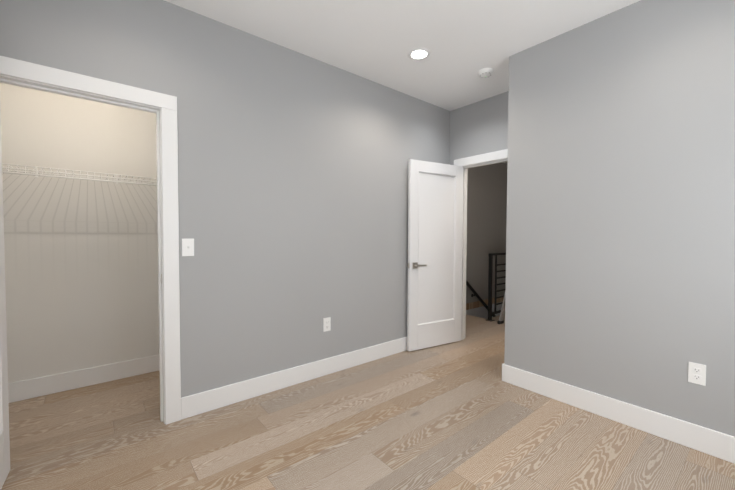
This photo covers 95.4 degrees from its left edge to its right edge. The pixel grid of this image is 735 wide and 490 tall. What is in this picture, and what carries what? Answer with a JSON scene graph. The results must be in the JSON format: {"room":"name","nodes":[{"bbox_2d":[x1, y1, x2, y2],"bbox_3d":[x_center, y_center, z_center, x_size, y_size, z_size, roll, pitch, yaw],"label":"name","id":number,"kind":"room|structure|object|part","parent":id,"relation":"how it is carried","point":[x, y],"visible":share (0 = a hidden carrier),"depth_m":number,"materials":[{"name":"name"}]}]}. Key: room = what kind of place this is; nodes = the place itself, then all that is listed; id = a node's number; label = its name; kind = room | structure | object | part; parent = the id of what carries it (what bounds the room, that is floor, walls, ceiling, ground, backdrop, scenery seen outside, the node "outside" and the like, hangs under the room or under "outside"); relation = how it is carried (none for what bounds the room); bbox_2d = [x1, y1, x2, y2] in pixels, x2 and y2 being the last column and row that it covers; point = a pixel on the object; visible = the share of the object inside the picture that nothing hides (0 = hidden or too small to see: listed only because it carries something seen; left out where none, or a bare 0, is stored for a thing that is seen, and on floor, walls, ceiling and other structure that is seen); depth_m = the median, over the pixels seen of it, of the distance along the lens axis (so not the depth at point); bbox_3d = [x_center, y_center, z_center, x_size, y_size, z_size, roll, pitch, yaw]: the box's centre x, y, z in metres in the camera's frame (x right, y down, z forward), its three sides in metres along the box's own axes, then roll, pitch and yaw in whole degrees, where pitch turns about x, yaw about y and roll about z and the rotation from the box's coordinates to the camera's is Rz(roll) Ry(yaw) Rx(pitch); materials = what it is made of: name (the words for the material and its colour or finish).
{"room":"empty bedroom","nodes":[
{"label":"empty bedroom","id":0,"kind":"room"},
{"bbox_2d":[0,0,734,436],"bbox_3d":[1.565,1.240,3.177,8.780,5.611,4.415,-1,2,-39],"label":"wall","id":1,"kind":"structure","parent":0,"point":[602,208],"depth_m":2.47,"materials":[{"name":"grey paint"}]},
{"bbox_2d":[0,107,9,489],"bbox_3d":[-1.630,0.167,1.408,0.111,2.014,0.726,-1,2,-36],"label":"closet door","id":2,"kind":"structure","parent":1,"relation":"in","point":[4,441],"depth_m":1.66,"materials":[{"name":"white wood"}]},
{"bbox_2d":[2,163,156,185],"bbox_3d":[-2.150,-0.509,2.575,2.100,0.077,0.312,-1,2,-39],"label":"wire shelf","id":3,"kind":"object","parent":1,"relation":"attached to","point":[36,173],"visible":0.54,"depth_m":2.46,"materials":[{"name":"white metal"}]},
{"bbox_2d":[8,355,159,402],"bbox_3d":[-2.249,1.072,2.734,2.100,0.145,0.019,-1,2,-39],"label":"baseboard","id":4,"kind":"structure","parent":1,"relation":"attached to","point":[45,385],"depth_m":2.68,"materials":[{"name":"white wood"}]},
{"bbox_2d":[182,239,193,255],"bbox_3d":[-1.194,0.016,2.229,0.072,0.118,0.019,-1,2,-39],"label":"switch plate","id":5,"kind":"object","parent":1,"relation":"attached to","point":[187,247],"visible":1,"depth_m":2.23,"materials":[{"name":"white plastic"}]},
{"bbox_2d":[0,56,507,424],"bbox_3d":[-0.153,0.098,2.510,3.904,2.120,1.141,-1,2,-39],"label":"door frame","id":6,"kind":"structure","parent":1,"relation":"attached to","point":[38,73],"depth_m":2.15,"materials":[{"name":"white wood"}]},
{"bbox_2d":[181,337,406,419],"bbox_3d":[-0.127,1.068,3.132,2.874,0.145,0.032,-1,2,-39],"label":"baseboard","id":7,"kind":"structure","parent":1,"relation":"attached to","point":[202,402],"depth_m":2.67,"materials":[{"name":"white wood"}]},
{"bbox_2d":[323,317,330,331],"bbox_3d":[-0.356,0.700,2.946,0.072,0.118,0.008,-1,2,-39],"label":"outlet","id":8,"kind":"object","parent":1,"relation":"attached to","point":[326,324],"visible":1,"depth_m":2.94,"materials":[{"name":"white plastic"}]},
{"bbox_2d":[407,159,462,350],"bbox_3d":[0.763,0.110,3.676,0.766,2.014,0.111,-1,2,-30],"label":"bedroom door","id":9,"kind":"structure","parent":1,"relation":"in","point":[435,233],"depth_m":3.67,"materials":[{"name":"white wood"}]},
{"bbox_3d":[0.515,0.216,3.537,0.195,0.064,0.111,-1,2,-30],"label":"handle","id":10,"kind":"part","parent":9,"relation":"part of","materials":[{"name":"grey metal"}]},
{"bbox_2d":[466,280,494,316],"bbox_3d":[2.300,1.216,6.441,3.190,2.561,0.074,-1,2,-39],"label":"handrail","id":11,"kind":"object","parent":1,"relation":"attached to","point":[476,294],"depth_m":6.16,"materials":[{"name":"black metal"}]},
{"bbox_2d":[502,363,734,463],"bbox_3d":[1.802,1.106,2.042,0.019,0.145,2.077,-1,2,-39],"label":"baseboard","id":12,"kind":"structure","parent":1,"relation":"attached to","point":[717,444],"depth_m":2.16,"materials":[{"name":"white wood"}]},
{"bbox_2d":[688,362,705,385],"bbox_3d":[1.897,0.741,1.927,0.008,0.118,0.072,-1,2,-39],"label":"outlet","id":13,"kind":"object","parent":1,"relation":"attached to","point":[696,373],"visible":1,"depth_m":1.92,"materials":[{"name":"white plastic"}]},
{"bbox_2d":[1,297,734,489],"bbox_3d":[1.508,2.656,3.175,8.915,3.020,4.415,-1,2,-39],"label":"floor","id":14,"kind":"structure","parent":0,"point":[459,415],"depth_m":2.02,"materials":[{"name":"brown wood"}]},
{"bbox_2d":[486,252,505,320],"bbox_3d":[2.930,0.588,5.804,3.065,0.975,0.100,-1,2,-39],"label":"guard","id":15,"kind":"object","parent":14,"relation":"on","point":[490,272],"visible":0.19,"depth_m":4.87,"materials":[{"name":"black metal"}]},
{"bbox_2d":[497,289,505,323],"bbox_3d":[2.573,0.240,4.978,1.555,1.715,0.494,-1,2,-39],"label":"step ladder","id":16,"kind":"object","parent":14,"relation":"on","point":[501,317],"visible":0.04,"depth_m":4.72,"materials":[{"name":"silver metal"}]},
{"bbox_2d":[164,0,639,163],"bbox_3d":[1.523,-1.623,3.052,8.915,0.120,4.415,-1,2,-39],"label":"ceiling","id":17,"kind":"structure","parent":0,"point":[463,42],"depth_m":2.43,"materials":[{"name":"paint"}]},
{"bbox_2d":[408,48,430,59],"bbox_3d":[0.421,-1.554,2.731,0.184,0.008,0.184,-1,2,-39],"label":"recessed light","id":18,"kind":"object","parent":17,"relation":"in","point":[419,53],"visible":1,"depth_m":2.72,"materials":[{"name":"white plastic"}]},
{"bbox_2d":[478,68,492,77],"bbox_3d":[1.065,-1.544,3.016,0.132,0.039,0.132,-1,2,-39],"label":"smoke detector","id":19,"kind":"object","parent":17,"relation":"attached to","point":[485,72],"visible":1,"depth_m":2.98,"materials":[{"name":"white plastic"}]}
]}

